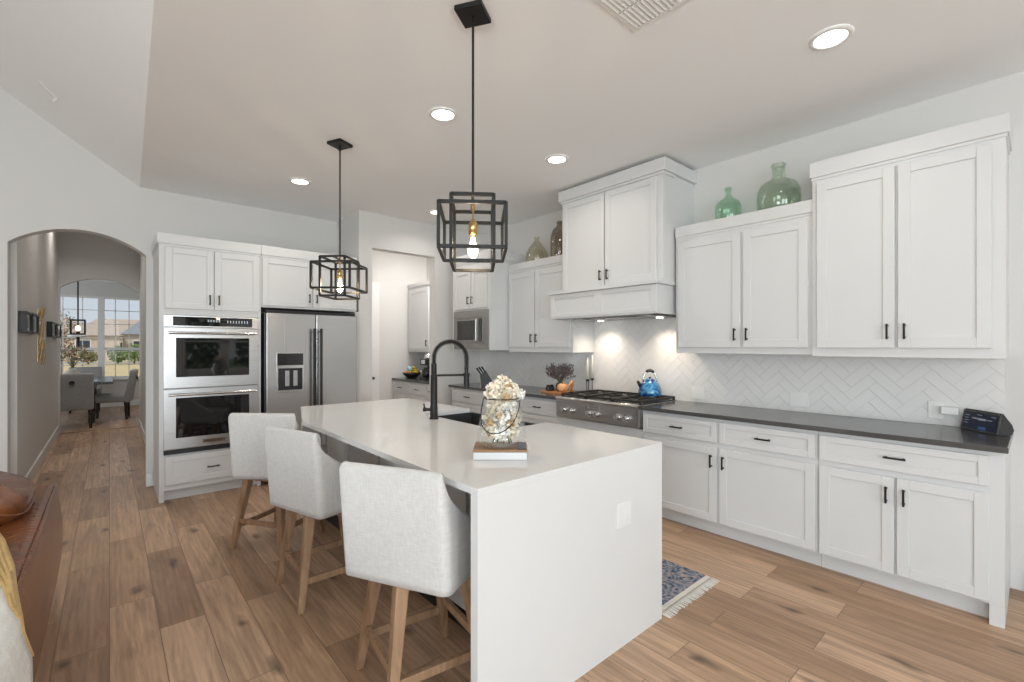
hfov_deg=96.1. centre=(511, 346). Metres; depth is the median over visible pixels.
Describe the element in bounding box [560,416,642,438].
base cabinet
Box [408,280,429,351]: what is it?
pantry cabinet
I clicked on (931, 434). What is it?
countertop
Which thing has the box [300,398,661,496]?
island countertop
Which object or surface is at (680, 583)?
runner rug
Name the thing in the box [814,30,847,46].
diffuser
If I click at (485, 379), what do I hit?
knife block
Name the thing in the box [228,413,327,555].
bar stool
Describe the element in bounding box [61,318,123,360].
house
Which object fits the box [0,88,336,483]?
wall
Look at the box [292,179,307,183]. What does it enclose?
diffuser
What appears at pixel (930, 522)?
base cabinet
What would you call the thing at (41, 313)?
wall sculpture
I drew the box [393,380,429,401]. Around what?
base cabinet
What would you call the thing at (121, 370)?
ground
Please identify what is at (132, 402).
baseboard
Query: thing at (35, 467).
baseboard
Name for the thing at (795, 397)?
receptacle
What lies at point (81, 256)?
wall
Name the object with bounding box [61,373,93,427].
dining chair
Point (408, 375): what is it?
fruit bowl
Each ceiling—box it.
[0,0,1023,233]
[83,280,117,282]
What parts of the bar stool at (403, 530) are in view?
leg, leg, backrest, leg, leg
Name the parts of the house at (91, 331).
pane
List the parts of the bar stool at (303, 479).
leg, backrest, leg, leg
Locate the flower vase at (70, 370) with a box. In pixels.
[64,368,80,373]
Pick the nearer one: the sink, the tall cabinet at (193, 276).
the sink
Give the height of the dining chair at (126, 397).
0.956 m
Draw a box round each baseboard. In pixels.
[25,419,144,480]
[100,399,138,406]
[146,473,152,486]
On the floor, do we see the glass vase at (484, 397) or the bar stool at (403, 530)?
the bar stool at (403, 530)
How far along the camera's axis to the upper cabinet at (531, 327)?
5.13 m
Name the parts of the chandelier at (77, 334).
lamp shade, rod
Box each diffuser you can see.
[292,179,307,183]
[432,110,453,119]
[549,157,565,162]
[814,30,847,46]
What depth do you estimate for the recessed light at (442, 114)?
3.15 m
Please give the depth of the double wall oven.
4.33 m
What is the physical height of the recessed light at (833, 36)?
0.010 m
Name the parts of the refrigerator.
door, handle, handle, door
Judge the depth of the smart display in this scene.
2.64 m
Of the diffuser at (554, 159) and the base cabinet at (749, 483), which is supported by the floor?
the base cabinet at (749, 483)
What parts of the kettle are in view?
handle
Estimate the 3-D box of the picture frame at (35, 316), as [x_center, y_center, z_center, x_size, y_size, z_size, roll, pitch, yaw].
[-4.944,-0.230,4.750,0.055,0.205,0.500,0,0,-41]
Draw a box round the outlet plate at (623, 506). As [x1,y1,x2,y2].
[616,499,630,528]
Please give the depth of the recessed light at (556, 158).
3.90 m
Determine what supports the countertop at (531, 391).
on the base cabinet at (535, 410)
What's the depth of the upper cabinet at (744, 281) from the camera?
3.46 m
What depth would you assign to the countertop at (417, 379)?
6.90 m
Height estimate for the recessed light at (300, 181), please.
0.010 m
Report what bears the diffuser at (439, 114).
attached to the recessed light at (442, 114)
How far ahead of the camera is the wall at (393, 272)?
7.26 m
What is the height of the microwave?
0.477 m
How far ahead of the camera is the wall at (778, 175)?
3.14 m
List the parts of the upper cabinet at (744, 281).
door, crown moulding, door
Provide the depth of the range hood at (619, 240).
4.09 m
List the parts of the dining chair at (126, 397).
leg, seat, leg, leg, backrest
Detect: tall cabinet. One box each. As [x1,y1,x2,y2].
[152,232,260,502]
[261,245,358,401]
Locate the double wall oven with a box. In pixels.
[163,315,258,455]
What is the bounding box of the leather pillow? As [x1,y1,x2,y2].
[0,471,35,524]
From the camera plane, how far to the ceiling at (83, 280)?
10.43 m
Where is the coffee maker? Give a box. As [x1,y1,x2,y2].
[420,353,429,379]
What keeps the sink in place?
in the island countertop
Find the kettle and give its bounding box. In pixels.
[636,369,661,396]
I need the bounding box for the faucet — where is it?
[423,339,469,419]
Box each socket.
[337,258,342,278]
[469,204,476,235]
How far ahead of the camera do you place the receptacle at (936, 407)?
2.92 m
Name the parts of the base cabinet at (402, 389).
drawer, door, drawer, door, drawer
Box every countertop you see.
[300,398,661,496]
[392,376,429,383]
[448,383,584,399]
[640,400,1012,453]
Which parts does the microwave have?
door, control panel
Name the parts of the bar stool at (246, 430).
leg, backrest, leg, leg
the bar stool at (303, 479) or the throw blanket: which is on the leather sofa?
the throw blanket
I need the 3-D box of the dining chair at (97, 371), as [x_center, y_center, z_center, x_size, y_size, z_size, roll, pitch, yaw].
[-9.332,0.936,10.068,0.540,0.956,0.664,0,0,-41]
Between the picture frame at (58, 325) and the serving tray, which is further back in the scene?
the picture frame at (58, 325)
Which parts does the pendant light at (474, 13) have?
rod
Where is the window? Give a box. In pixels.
[61,294,138,377]
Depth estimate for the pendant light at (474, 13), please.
2.15 m
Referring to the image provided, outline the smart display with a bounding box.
[960,408,1013,435]
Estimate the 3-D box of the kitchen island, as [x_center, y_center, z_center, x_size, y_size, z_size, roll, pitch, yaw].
[-0.562,0.956,3.020,1.194,0.914,2.722,0,0,-41]
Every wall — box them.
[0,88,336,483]
[10,232,57,476]
[58,232,138,432]
[61,281,138,399]
[139,253,144,430]
[337,210,480,405]
[372,250,426,399]
[427,71,1023,590]
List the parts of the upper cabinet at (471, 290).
door, door, crown moulding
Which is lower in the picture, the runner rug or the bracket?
the runner rug
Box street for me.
[63,361,138,363]
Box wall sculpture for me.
[37,307,45,364]
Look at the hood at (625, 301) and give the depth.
4.12 m
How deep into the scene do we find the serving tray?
4.83 m
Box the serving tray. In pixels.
[541,380,573,393]
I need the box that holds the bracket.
[38,81,57,101]
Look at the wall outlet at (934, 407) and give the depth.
2.93 m
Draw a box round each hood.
[547,156,696,320]
[550,283,675,320]
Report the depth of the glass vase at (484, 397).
2.02 m
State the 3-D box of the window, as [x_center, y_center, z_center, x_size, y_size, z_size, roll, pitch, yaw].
[-9.596,-0.197,10.599,1.700,1.900,0.130,0,0,-41]
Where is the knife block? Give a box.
[476,367,491,386]
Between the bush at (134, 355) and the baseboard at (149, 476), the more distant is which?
the bush at (134, 355)
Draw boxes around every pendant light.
[309,138,367,299]
[437,0,507,271]
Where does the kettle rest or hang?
on the rangetop
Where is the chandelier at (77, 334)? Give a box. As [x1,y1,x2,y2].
[67,281,87,345]
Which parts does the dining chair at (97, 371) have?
backrest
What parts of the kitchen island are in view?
waterfall panel, waterfall panel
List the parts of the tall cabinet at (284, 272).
door, crown moulding, door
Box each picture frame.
[18,311,32,332]
[27,313,38,333]
[46,321,56,336]
[53,323,60,337]
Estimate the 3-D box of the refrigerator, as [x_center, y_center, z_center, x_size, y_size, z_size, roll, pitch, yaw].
[-2.341,0.510,5.200,0.940,1.765,0.808,0,0,-41]
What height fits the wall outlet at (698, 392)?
0.113 m
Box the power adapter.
[941,406,962,414]
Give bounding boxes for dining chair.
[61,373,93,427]
[69,366,101,412]
[94,369,138,419]
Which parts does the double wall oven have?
vent trim, door, door, control panel, handle, handle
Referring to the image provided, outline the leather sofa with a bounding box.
[0,483,62,681]
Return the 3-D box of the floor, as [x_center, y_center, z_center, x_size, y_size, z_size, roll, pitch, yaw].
[-3.559,1.473,3.364,9.169,0.120,18.950,0,0,-41]
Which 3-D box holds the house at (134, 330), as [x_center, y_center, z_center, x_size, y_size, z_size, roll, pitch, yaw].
[-50.942,-1.237,67.703,10.300,5.900,9.800,0,0,-41]
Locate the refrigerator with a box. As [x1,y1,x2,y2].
[261,310,355,482]
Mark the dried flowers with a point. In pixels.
(72, 353)
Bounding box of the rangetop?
[555,389,677,427]
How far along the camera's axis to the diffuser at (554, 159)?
3.90 m
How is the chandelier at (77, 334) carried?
hanging from the ceiling at (83, 280)
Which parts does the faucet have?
lever, docking arm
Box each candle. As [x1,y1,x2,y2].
[586,356,588,378]
[591,355,592,377]
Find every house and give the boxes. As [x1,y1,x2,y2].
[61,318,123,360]
[88,319,138,346]
[121,321,138,358]
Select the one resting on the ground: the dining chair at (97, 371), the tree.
the tree
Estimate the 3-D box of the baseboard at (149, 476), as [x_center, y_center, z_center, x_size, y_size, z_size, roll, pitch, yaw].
[-5.599,1.345,2.938,5.235,0.135,0.016,0,0,-41]
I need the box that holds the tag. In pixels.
[517,442,529,449]
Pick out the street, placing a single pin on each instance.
(105, 361)
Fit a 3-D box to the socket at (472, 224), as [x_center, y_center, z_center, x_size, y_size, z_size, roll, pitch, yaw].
[-0.185,-0.607,2.188,0.042,0.160,0.042,0,0,-4]
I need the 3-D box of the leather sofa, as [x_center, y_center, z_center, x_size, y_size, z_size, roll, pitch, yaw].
[-2.071,1.083,1.344,0.950,0.660,2.694,0,0,-41]
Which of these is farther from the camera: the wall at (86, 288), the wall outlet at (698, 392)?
the wall at (86, 288)
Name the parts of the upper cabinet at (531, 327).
door, crown moulding, door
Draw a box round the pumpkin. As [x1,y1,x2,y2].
[557,382,566,391]
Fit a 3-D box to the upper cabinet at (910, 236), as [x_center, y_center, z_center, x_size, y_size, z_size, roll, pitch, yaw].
[2.457,-0.587,2.899,0.420,1.310,0.926,0,0,-41]
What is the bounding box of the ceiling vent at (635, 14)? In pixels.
[594,0,687,31]
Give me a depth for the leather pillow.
2.09 m
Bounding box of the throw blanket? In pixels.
[0,533,33,681]
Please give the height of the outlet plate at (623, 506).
0.115 m
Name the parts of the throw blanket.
ivory panel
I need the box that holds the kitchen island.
[300,398,661,681]
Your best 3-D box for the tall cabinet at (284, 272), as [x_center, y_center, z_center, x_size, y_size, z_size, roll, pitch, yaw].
[-2.377,0.195,5.262,1.028,2.436,0.756,0,0,-41]
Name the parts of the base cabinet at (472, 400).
drawer, drawer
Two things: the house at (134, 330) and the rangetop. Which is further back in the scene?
the house at (134, 330)
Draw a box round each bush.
[77,350,97,363]
[107,345,127,363]
[123,343,138,363]
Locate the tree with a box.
[61,309,76,373]
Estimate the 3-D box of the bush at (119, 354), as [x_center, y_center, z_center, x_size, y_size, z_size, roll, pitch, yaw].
[-38.704,0.775,45.233,1.713,1.876,1.648,0,0,-41]
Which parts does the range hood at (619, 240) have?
door, ledge moulding, filter panel, crown moulding, door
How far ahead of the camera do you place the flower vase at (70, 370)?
8.56 m
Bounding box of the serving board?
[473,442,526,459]
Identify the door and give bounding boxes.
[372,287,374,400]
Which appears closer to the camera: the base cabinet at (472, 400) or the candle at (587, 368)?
the candle at (587, 368)
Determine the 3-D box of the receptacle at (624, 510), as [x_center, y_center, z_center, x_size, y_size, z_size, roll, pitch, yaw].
[0.527,0.790,2.165,0.084,0.065,0.001,0,0,-41]
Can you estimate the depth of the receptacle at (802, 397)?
3.49 m
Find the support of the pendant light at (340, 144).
hanging from the ceiling at (228, 101)
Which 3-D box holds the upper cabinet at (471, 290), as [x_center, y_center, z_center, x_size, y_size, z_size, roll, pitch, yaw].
[-0.289,-0.544,5.847,0.675,1.185,0.793,0,0,-41]
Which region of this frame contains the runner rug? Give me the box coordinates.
[662,559,719,617]
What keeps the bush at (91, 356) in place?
on the ground
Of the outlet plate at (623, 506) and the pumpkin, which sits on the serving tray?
the pumpkin
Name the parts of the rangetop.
knob, knob, knob, knob, knob, knob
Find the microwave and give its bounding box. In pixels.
[454,309,488,349]
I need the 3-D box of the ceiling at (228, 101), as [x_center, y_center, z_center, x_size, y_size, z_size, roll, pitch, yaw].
[-1.222,-2.486,0.691,9.069,1.798,11.750,0,0,-41]
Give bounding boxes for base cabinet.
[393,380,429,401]
[452,387,486,413]
[520,396,559,423]
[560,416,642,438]
[643,410,821,565]
[818,431,1009,628]
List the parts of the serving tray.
handle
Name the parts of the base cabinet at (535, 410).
drawer, drawer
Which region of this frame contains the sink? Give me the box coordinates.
[438,412,534,426]
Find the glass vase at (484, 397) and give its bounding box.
[480,397,519,433]
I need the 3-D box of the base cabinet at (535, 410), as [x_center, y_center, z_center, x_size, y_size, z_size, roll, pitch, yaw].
[0.490,0.972,4.971,0.655,0.883,0.578,0,0,-41]
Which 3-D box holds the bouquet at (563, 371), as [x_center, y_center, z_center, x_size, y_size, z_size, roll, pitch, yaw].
[0.524,0.312,5.010,0.306,0.278,0.354,0,0,-1]
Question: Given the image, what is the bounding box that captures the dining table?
[88,376,112,422]
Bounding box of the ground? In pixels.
[63,357,138,375]
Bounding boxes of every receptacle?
[619,505,629,522]
[793,395,797,403]
[800,395,804,403]
[933,404,939,414]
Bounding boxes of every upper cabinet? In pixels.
[453,249,529,349]
[508,254,593,352]
[675,199,811,354]
[809,112,1011,358]
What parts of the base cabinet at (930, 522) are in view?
door, handle, handle, handle, drawer, door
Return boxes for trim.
[59,426,138,433]
[372,282,378,400]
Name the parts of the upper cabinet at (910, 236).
door, handle, handle, crown moulding, door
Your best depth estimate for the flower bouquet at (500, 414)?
2.05 m
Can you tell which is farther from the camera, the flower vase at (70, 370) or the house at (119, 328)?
the house at (119, 328)
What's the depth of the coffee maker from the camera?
6.83 m
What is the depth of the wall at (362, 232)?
5.86 m
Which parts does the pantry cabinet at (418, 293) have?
crown moulding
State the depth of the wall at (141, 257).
7.39 m
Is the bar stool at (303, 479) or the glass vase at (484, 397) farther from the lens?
the bar stool at (303, 479)
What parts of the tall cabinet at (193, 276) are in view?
door, drawer, crown moulding, door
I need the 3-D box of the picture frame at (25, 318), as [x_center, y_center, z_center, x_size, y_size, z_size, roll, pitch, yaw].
[-4.602,-0.225,4.358,0.055,0.195,0.420,0,0,-41]
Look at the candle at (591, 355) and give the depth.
4.94 m
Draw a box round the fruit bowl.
[403,372,420,377]
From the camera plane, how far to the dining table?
8.52 m
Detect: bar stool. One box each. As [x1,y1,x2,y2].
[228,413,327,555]
[264,426,345,614]
[339,461,470,681]
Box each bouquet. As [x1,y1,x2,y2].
[482,374,525,444]
[545,363,575,382]
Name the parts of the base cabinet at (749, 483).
drawer, door, handle, handle, handle, drawer, door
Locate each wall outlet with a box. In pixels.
[692,386,704,398]
[790,392,808,407]
[928,400,943,418]
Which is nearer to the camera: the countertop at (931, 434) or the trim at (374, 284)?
the countertop at (931, 434)
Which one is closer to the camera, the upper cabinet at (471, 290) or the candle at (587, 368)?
the candle at (587, 368)
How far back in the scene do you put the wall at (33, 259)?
4.97 m
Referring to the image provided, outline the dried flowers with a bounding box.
[61,343,88,367]
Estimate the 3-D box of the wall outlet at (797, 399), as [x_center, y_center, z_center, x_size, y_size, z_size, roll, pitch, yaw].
[2.187,0.406,3.508,0.008,0.113,0.125,0,0,-41]
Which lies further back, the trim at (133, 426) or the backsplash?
the trim at (133, 426)
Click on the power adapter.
(944, 409)
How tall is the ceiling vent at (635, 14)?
0.012 m
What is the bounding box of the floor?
[32,405,1023,681]
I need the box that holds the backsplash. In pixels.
[480,318,1004,426]
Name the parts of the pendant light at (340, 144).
rod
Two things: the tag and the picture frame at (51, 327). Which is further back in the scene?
the picture frame at (51, 327)
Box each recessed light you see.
[289,177,310,184]
[428,107,456,121]
[429,210,444,214]
[545,154,568,163]
[808,24,853,50]
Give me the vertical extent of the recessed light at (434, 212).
0.010 m
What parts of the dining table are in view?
leg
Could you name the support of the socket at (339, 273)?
attached to the pendant light at (340, 144)
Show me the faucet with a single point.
(433, 409)
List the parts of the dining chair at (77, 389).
backrest, leg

